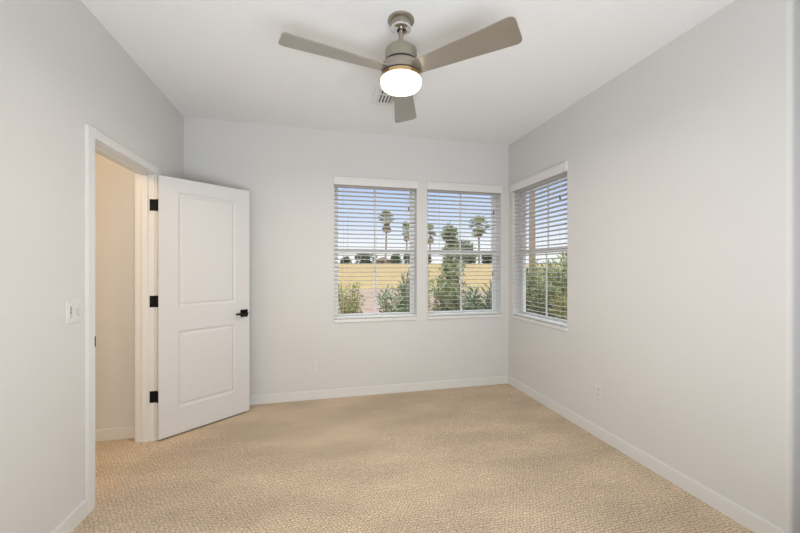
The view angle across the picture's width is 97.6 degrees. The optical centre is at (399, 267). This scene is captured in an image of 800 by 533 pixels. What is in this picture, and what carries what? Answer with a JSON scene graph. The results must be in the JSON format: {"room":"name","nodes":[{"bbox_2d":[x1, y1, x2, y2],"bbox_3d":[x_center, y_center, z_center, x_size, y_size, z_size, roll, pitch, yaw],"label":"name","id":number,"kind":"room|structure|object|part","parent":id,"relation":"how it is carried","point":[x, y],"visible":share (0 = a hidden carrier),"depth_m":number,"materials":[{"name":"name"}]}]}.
{"room":"empty bedroom","nodes":[
{"label":"empty bedroom","id":0,"kind":"room"},
{"bbox_2d":[0,0,183,532],"bbox_3d":[-1.549,-0.043,0.999,0.118,2.745,4.654,0,0,-13],"label":"wall","id":1,"kind":"structure","parent":0,"point":[62,71],"depth_m":1.63,"materials":[{"name":"paint"}]},
{"bbox_2d":[51,499,87,532],"bbox_3d":[-1.320,1.286,0.316,0.014,0.088,3.219,0,0,-13],"label":"baseboard","id":2,"kind":"structure","parent":1,"relation":"attached to","point":[80,512],"depth_m":1.78,"materials":[{"name":"white paint"}]},
{"bbox_2d":[65,298,80,324],"bbox_3d":[-1.670,0.220,1.793,0.010,0.125,0.116,0,0,-13],"label":"wall switch","id":3,"kind":"object","parent":1,"relation":"attached to","point":[72,306],"visible":1,"depth_m":1.78,"materials":[{"name":"white plastic"}]},
{"bbox_2d":[85,124,160,514],"bbox_3d":[-1.855,0.278,2.305,0.154,2.104,0.899,0,0,-13],"label":"trim","id":4,"kind":"structure","parent":1,"relation":"attached to","point":[146,173],"depth_m":2.67,"materials":[{"name":"white paint"}]},
{"bbox_2d":[150,175,249,439],"bbox_3d":[-1.643,0.302,2.958,0.159,2.028,0.775,0,0,39],"label":"door","id":5,"kind":"structure","parent":1,"relation":"in","point":[201,301],"depth_m":2.92,"materials":[{"name":"white paint"}]},
{"bbox_2d":[95,153,134,429],"bbox_3d":[-2.714,-0.043,2.941,1.262,2.745,0.659,0,0,-13],"label":"wall","id":6,"kind":"structure","parent":0,"point":[114,183],"depth_m":2.72,"materials":[{"name":"paint"}]},
{"bbox_2d":[95,426,134,441],"bbox_3d":[-2.598,1.286,2.623,1.142,0.088,0.014,0,0,-13],"label":"baseboard","id":7,"kind":"structure","parent":6,"relation":"attached to","point":[118,433],"depth_m":2.71,"materials":[{"name":"white paint"}]},
{"bbox_2d":[184,117,508,395],"bbox_3d":[-0.382,0.007,3.746,3.647,2.845,0.160,0,0,-13],"label":"wall","id":8,"kind":"structure","parent":0,"point":[287,172],"depth_m":3.57,"materials":[{"name":"paint"}]},
{"bbox_2d":[309,360,315,371],"bbox_3d":[-0.882,0.994,3.541,0.070,0.114,0.010,0,0,-13],"label":"wall outlet","id":9,"kind":"object","parent":8,"relation":"attached to","point":[312,364],"visible":1,"depth_m":3.54,"materials":[{"name":"white plastic"}]},
{"bbox_2d":[334,186,416,322],"bbox_3d":[-0.263,-0.172,3.762,0.880,1.467,0.164,0,0,-13],"label":"window","id":10,"kind":"structure","parent":8,"relation":"in","point":[336,314],"depth_m":3.77,"materials":[{"name":"white plastic"}]},
{"bbox_3d":[-0.278,-0.517,3.828,0.828,0.724,0.020,0,0,-13],"label":"sash","id":11,"kind":"part","parent":10,"relation":"part of","materials":[{"name":"glass"}]},
{"bbox_3d":[-0.273,0.153,3.807,0.828,0.717,0.020,0,0,-13],"label":"sash","id":12,"kind":"part","parent":10,"relation":"part of","materials":[{"name":"white plastic"}]},
{"bbox_2d":[333,176,417,318],"bbox_3d":[-0.251,-0.207,3.712,0.900,1.469,0.090,0,0,-13],"label":"window blind","id":13,"kind":"object","parent":10,"relation":"attached to","point":[343,182],"visible":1,"depth_m":3.70,"materials":[{"name":"white plastic"}]},
{"bbox_3d":[-0.591,-0.175,3.651,0.002,1.380,0.053,0,0,-13],"label":"ladder cord","id":14,"kind":"part","parent":13,"relation":"part of","materials":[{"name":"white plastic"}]},
{"bbox_3d":[-0.255,0.517,3.730,0.872,0.020,0.054,0,0,-13],"label":"rail","id":15,"kind":"part","parent":13,"relation":"part of","materials":[{"name":"white plastic"}]},
{"bbox_3d":[-0.255,-0.175,3.729,0.002,1.380,0.053,0,0,-13],"label":"ladder cord","id":16,"kind":"part","parent":13,"relation":"part of","materials":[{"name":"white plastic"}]},
{"bbox_3d":[-0.257,0.546,3.736,0.880,0.032,0.112,0,0,-13],"label":"sill","id":17,"kind":"part","parent":10,"relation":"part of","materials":[{"name":"white paint"}]},
{"bbox_2d":[249,375,508,404],"bbox_3d":[-0.383,1.286,3.656,3.369,0.088,0.014,0,0,-13],"label":"baseboard","id":18,"kind":"structure","parent":8,"relation":"attached to","point":[457,383],"depth_m":3.67,"materials":[{"name":"white paint"}]},
{"bbox_2d":[427,191,500,319],"bbox_3d":[0.713,-0.172,3.991,0.885,1.467,0.164,0,0,-13],"label":"window","id":19,"kind":"structure","parent":8,"relation":"in","point":[494,263],"depth_m":4.05,"materials":[{"name":"white plastic"}]},
{"bbox_3d":[0.698,-0.517,4.057,0.833,0.724,0.020,0,0,-13],"label":"sash","id":20,"kind":"part","parent":19,"relation":"part of","materials":[{"name":"glass"}]},
{"bbox_3d":[0.703,0.153,4.036,0.833,0.717,0.020,0,0,-13],"label":"sash","id":21,"kind":"part","parent":19,"relation":"part of","materials":[{"name":"white plastic"}]},
{"bbox_3d":[0.719,0.546,3.966,0.885,0.032,0.112,0,0,-13],"label":"sill","id":22,"kind":"part","parent":19,"relation":"part of","materials":[{"name":"white paint"}]},
{"bbox_2d":[427,181,502,315],"bbox_3d":[0.725,-0.207,3.942,0.905,1.469,0.090,0,0,-13],"label":"window blind","id":23,"kind":"object","parent":19,"relation":"attached to","point":[432,187],"visible":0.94,"depth_m":3.94,"materials":[{"name":"white plastic"}]},
{"bbox_3d":[0.721,0.517,3.959,0.877,0.020,0.054,0,0,-13],"label":"rail","id":24,"kind":"part","parent":23,"relation":"part of","materials":[{"name":"white plastic"}]},
{"bbox_2d":[81,0,734,145],"bbox_3d":[-0.018,-1.515,1.390,5.800,0.200,4.914,0,0,-13],"label":"ceiling","id":25,"kind":"structure","parent":0,"point":[225,60],"depth_m":2.34,"materials":[{"name":"paint"}]},
{"bbox_2d":[371,82,422,105],"bbox_3d":[-0.037,-1.408,2.868,0.356,0.014,0.356,0,0,-13],"label":"ceiling vent","id":26,"kind":"object","parent":25,"relation":"in","point":[380,97],"visible":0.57,"depth_m":2.89,"materials":[{"name":"white metal"}]},
{"bbox_2d":[278,11,521,122],"bbox_3d":[-0.083,-1.218,2.042,1.156,0.393,1.172,0,0,-13],"label":"ceiling fan","id":27,"kind":"object","parent":25,"relation":"hanging from","point":[401,69],"visible":1,"depth_m":1.89,"materials":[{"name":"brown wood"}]},
{"bbox_3d":[-0.333,-1.118,1.828,0.562,0.040,0.164,0,0,-27],"label":"blade","id":28,"kind":"part","parent":27,"relation":"part of","materials":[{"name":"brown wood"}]},
{"bbox_2d":[381,69,420,96],"bbox_3d":[0.006,-1.046,1.998,0.233,0.048,0.233,0,0,-13],"label":"diffuser","id":29,"kind":"object","parent":27,"relation":"attached to","point":[395,82],"depth_m":1.94,"materials":[{"name":"white glass"}]},
{"bbox_3d":[0.028,-1.118,2.377,0.164,0.040,0.562,0,0,3],"label":"blade","id":30,"kind":"part","parent":27,"relation":"part of","materials":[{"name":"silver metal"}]},
{"bbox_3d":[0.323,-1.118,1.790,0.562,0.040,0.164,0,0,33],"label":"blade","id":31,"kind":"part","parent":27,"relation":"part of","materials":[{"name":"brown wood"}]},
{"bbox_2d":[71,384,753,532],"bbox_3d":[0.000,1.380,1.312,5.800,0.100,4.754,0,0,-13],"label":"floor","id":32,"kind":"structure","parent":0,"point":[486,458],"depth_m":2.25,"materials":[{"name":"carpet"}]},
{"bbox_2d":[509,0,799,532],"bbox_3d":[1.618,0.007,2.859,0.160,2.845,2.482,0,0,-13],"label":"wall","id":33,"kind":"structure","parent":0,"point":[683,173],"depth_m":2.08,"materials":[{"name":"paint"}]},
{"bbox_2d":[512,176,566,330],"bbox_3d":[1.444,-0.172,3.545,0.164,1.467,0.890,0,0,-13],"label":"window","id":34,"kind":"structure","parent":33,"relation":"in","point":[522,270],"depth_m":3.86,"materials":[{"name":"white plastic"}]},
{"bbox_2d":[510,161,567,326],"bbox_3d":[1.395,-0.207,3.533,0.090,1.469,0.910,0,0,-13],"label":"window blind","id":35,"kind":"object","parent":34,"relation":"attached to","point":[559,171],"visible":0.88,"depth_m":3.48,"materials":[{"name":"white plastic"}]},
{"bbox_3d":[1.412,-0.175,3.537,0.053,1.380,0.002,0,0,-13],"label":"ladder cord","id":36,"kind":"part","parent":35,"relation":"part of","materials":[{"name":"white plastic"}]},
{"bbox_3d":[1.412,0.517,3.537,0.054,0.020,0.882,0,0,-13],"label":"rail","id":37,"kind":"part","parent":35,"relation":"part of","materials":[{"name":"white plastic"}]},
{"bbox_3d":[1.457,-0.407,3.198,0.002,0.905,0.002,0,0,32],"label":"lift cord","id":38,"kind":"part","parent":35,"relation":"part of","materials":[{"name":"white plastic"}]},
{"bbox_3d":[1.419,0.546,3.539,0.112,0.032,0.890,0,0,-13],"label":"sill","id":39,"kind":"part","parent":34,"relation":"part of","materials":[{"name":"white paint"}]},
{"bbox_3d":[1.489,0.153,3.555,0.020,0.717,0.838,0,0,-13],"label":"sash","id":40,"kind":"part","parent":34,"relation":"part of","materials":[{"name":"white plastic"}]},
{"bbox_3d":[1.510,-0.517,3.560,0.020,0.724,0.838,0,0,-13],"label":"sash","id":41,"kind":"part","parent":34,"relation":"part of","materials":[{"name":"glass"}]},
{"bbox_2d":[595,383,601,399],"bbox_3d":[1.557,0.972,2.745,0.010,0.114,0.070,0,0,-13],"label":"wall outlet","id":42,"kind":"object","parent":33,"relation":"attached to","point":[598,388],"visible":1,"depth_m":2.74,"materials":[{"name":"white plastic"}]},
{"bbox_2d":[508,376,787,532],"bbox_3d":[1.536,1.286,2.825,0.014,0.088,2.482,0,0,-13],"label":"baseboard","id":43,"kind":"structure","parent":33,"relation":"attached to","point":[746,518],"depth_m":2.21,"materials":[{"name":"white paint"}]},
{"label":"outside","id":44,"kind":"structure","parent":0,"visible":0},
{"bbox_2d":[338,263,566,317],"bbox_3d":[0.000,0.445,0.000,400.000,2.050,400.000,0,0,-13],"label":"ground","id":45,"kind":"structure","parent":44,"point":[389,273],"depth_m":30.05,"materials":[{"name":"beige sand"}]},
{"bbox_2d":[340,256,351,262],"bbox_3d":[-8.662,-1.052,56.024,2.144,1.911,2.316,0,0,-13],"label":"bush","id":46,"kind":"object","parent":45,"relation":"on","point":[345,257],"visible":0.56,"depth_m":55.69,"materials":[{"name":"green plant"}]},
{"bbox_2d":[338,281,366,313],"bbox_3d":[-1.005,0.840,6.246,0.810,1.273,0.846,0,0,6],"label":"shrub","id":47,"kind":"object","parent":45,"relation":"on","point":[353,308],"visible":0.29,"depth_m":6.19,"materials":[{"name":"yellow plant"}]},
{"bbox_2d":[355,254,377,262],"bbox_3d":[-4.885,-1.504,51.069,3.694,2.636,3.692,0,0,-13],"label":"bush","id":48,"kind":"object","parent":45,"relation":"on","point":[356,257],"visible":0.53,"depth_m":50.59,"materials":[{"name":"green plant"}]},
{"bbox_2d":[372,257,390,262],"bbox_3d":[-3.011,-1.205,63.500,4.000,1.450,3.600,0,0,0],"label":"house","id":49,"kind":"structure","parent":45,"relation":"on","point":[379,261],"depth_m":61.97,"materials":[{"name":"paint"}]},
{"bbox_2d":[379,211,394,262],"bbox_3d":[-2.183,-5.110,58.028,3.146,9.480,2.623,0,0,16],"label":"palm tree","id":50,"kind":"object","parent":45,"relation":"on","point":[388,212],"visible":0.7,"depth_m":57.81,"materials":[{"name":"green plant"}]},
{"bbox_3d":[-2.183,-8.424,57.998,3.127,2.854,2.622,0,0,21],"label":"crown","id":51,"kind":"part","parent":50,"relation":"part of","materials":[{"name":"green plant"}]},
{"bbox_2d":[377,285,403,312],"bbox_3d":[-0.190,0.865,6.009,0.553,1.215,0.632,0,0,-13],"label":"shrub","id":52,"kind":"object","parent":45,"relation":"on","point":[385,305],"visible":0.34,"depth_m":5.93,"materials":[{"name":"green plant"}]},
{"bbox_3d":[-0.165,0.917,6.009,0.294,1.111,0.353,0,0,-13],"label":"stem","id":53,"kind":"part","parent":52,"relation":"part of","materials":[{"name":"green plant"}]},
{"bbox_2d":[390,254,403,262],"bbox_3d":[-0.571,-1.161,50.849,2.036,2.202,1.963,0,0,35],"label":"bush","id":54,"kind":"object","parent":45,"relation":"on","point":[392,257],"visible":0.73,"depth_m":50.56,"materials":[{"name":"green plant"}]},
{"bbox_2d":[392,268,409,311],"bbox_3d":[0.159,0.672,6.473,0.658,1.601,0.576,0,0,5],"label":"shrub","id":55,"kind":"object","parent":45,"relation":"on","point":[406,285],"visible":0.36,"depth_m":6.35,"materials":[{"name":"green plant"}]},
{"bbox_2d":[402,221,408,248],"bbox_3d":[1.367,-4.381,61.989,2.766,8.022,2.773,0,0,-44],"label":"palm tree","id":56,"kind":"object","parent":45,"relation":"on","point":[406,229],"visible":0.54,"depth_m":61.84,"materials":[{"name":"green plant"}]},
{"bbox_3d":[1.367,-6.961,61.989,2.766,2.862,2.773,0,0,-44],"label":"crown","id":57,"kind":"part","parent":56,"relation":"part of","materials":[{"name":"green plant"}]},
{"bbox_2d":[403,254,409,262],"bbox_3d":[1.399,-1.488,56.046,2.669,2.349,2.447,0,0,36],"label":"bush","id":58,"kind":"object","parent":45,"relation":"on","point":[404,257],"visible":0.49,"depth_m":55.65,"materials":[{"name":"green plant"}]},
{"bbox_2d":[428,224,435,262],"bbox_3d":[5.298,-4.074,59.922,2.782,7.393,2.796,0,0,-13],"label":"palm tree","id":59,"kind":"object","parent":45,"relation":"on","point":[429,225],"visible":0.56,"depth_m":59.82,"materials":[{"name":"green plant"}]},
{"bbox_3d":[5.298,-6.525,59.922,2.782,2.492,2.796,0,0,-13],"label":"crown","id":60,"kind":"part","parent":59,"relation":"part of","materials":[{"name":"green plant"}]},
{"bbox_2d":[428,256,439,310],"bbox_3d":[0.659,0.590,7.794,0.468,1.765,0.571,0,0,-13],"label":"shrub","id":61,"kind":"object","parent":45,"relation":"on","point":[429,256],"visible":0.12,"depth_m":7.74,"materials":[{"name":"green plant"}]},
{"bbox_2d":[429,221,467,308],"bbox_3d":[1.686,-0.036,12.070,1.321,3.227,1.423,0,0,-13],"label":"tree","id":62,"kind":"object","parent":45,"relation":"on","point":[456,263],"visible":0.57,"depth_m":11.92,"materials":[{"name":"green plant"}]},
{"bbox_2d":[429,264,469,310],"bbox_3d":[0.788,0.695,5.987,0.666,1.559,0.746,0,0,-13],"label":"shrub","id":63,"kind":"object","parent":45,"relation":"on","point":[440,297],"visible":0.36,"depth_m":5.92,"materials":[{"name":"green plant"}]},
{"bbox_3d":[0.786,0.744,5.986,0.437,1.459,0.524,0,0,-13],"label":"stem","id":64,"kind":"part","parent":63,"relation":"part of","materials":[{"name":"green plant"}]},
{"bbox_2d":[454,239,478,263],"bbox_3d":[8.617,-2.035,47.139,4.275,3.577,3.978,0,0,-13],"label":"tree","id":65,"kind":"object","parent":45,"relation":"on","point":[462,242],"visible":0.38,"depth_m":46.37,"materials":[{"name":"green plant"}]},
{"bbox_2d":[453,280,491,310],"bbox_3d":[1.266,0.822,5.386,0.843,1.304,0.722,0,0,40],"label":"shrub","id":66,"kind":"object","parent":45,"relation":"on","point":[471,305],"visible":0.11,"depth_m":5.40,"materials":[{"name":"green plant"}]},
{"bbox_3d":[1.251,0.861,5.371,0.569,1.226,0.473,0,0,39],"label":"stem","id":67,"kind":"part","parent":66,"relation":"part of","materials":[{"name":"green plant"}]},
{"bbox_2d":[469,215,489,262],"bbox_3d":[12.538,-4.454,54.855,3.846,8.149,3.585,0,0,-13],"label":"palm tree","id":68,"kind":"object","parent":45,"relation":"on","point":[474,219],"visible":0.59,"depth_m":54.70,"materials":[{"name":"green plant"}]},
{"bbox_3d":[12.538,-6.631,54.855,3.846,3.794,3.585,0,0,-13],"label":"crown","id":69,"kind":"part","parent":68,"relation":"part of","materials":[{"name":"green plant"}]},
{"bbox_2d":[481,255,491,262],"bbox_3d":[12.705,-1.309,50.882,2.162,2.241,2.300,0,0,23],"label":"bush","id":70,"kind":"object","parent":45,"relation":"on","point":[482,258],"visible":0.61,"depth_m":50.60,"materials":[{"name":"green plant"}]},
{"bbox_2d":[529,189,535,271],"bbox_3d":[6.402,-3.566,17.050,2.475,10.474,2.340,0,0,42],"label":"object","id":71,"kind":"object","parent":45,"relation":"on","point":[530,219],"visible":0.02,"depth_m":16.88,"materials":[{"name":"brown plant"}]},
{"bbox_2d":[526,256,548,311],"bbox_3d":[2.772,0.612,7.399,0.838,1.727,0.718,0,0,2],"label":"shrub","id":72,"kind":"object","parent":45,"relation":"on","point":[533,285],"visible":0.12,"depth_m":7.31,"materials":[{"name":"green plant"}]},
{"bbox_2d":[526,258,559,289],"bbox_3d":[5.222,0.521,13.022,1.981,1.923,2.127,0,0,-13],"label":"shrub","id":73,"kind":"object","parent":45,"relation":"on","point":[530,273],"visible":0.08,"depth_m":12.71,"materials":[{"name":"green plant"}]},
{"bbox_2d":[526,273,563,317],"bbox_3d":[2.421,0.777,5.928,0.734,1.394,0.636,0,0,-36],"label":"shrub","id":74,"kind":"object","parent":45,"relation":"on","point":[541,290],"visible":0.38,"depth_m":5.79,"materials":[{"name":"green plant"}]},
{"bbox_3d":[2.422,0.824,5.908,0.513,1.300,0.387,0,0,-29],"label":"stem","id":75,"kind":"part","parent":74,"relation":"part of","materials":[{"name":"green plant"}]},
{"bbox_2d":[527,252,566,318],"bbox_3d":[4.221,0.486,8.962,1.551,1.992,1.454,0,0,43],"label":"shrub","id":76,"kind":"object","parent":45,"relation":"on","point":[556,281],"visible":0.25,"depth_m":8.89,"materials":[{"name":"green plant"}]},
{"bbox_3d":[4.219,0.607,8.982,1.082,1.751,1.034,0,0,45],"label":"stem","id":77,"kind":"part","parent":76,"relation":"part of","materials":[{"name":"green plant"}]},
{"bbox_2d":[547,290,566,319],"bbox_3d":[2.237,0.781,4.588,0.668,1.387,0.669,0,0,17],"label":"shrub","id":78,"kind":"object","parent":45,"relation":"on","point":[564,302],"visible":0.05,"depth_m":4.62,"materials":[{"name":"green plant"}]}
]}

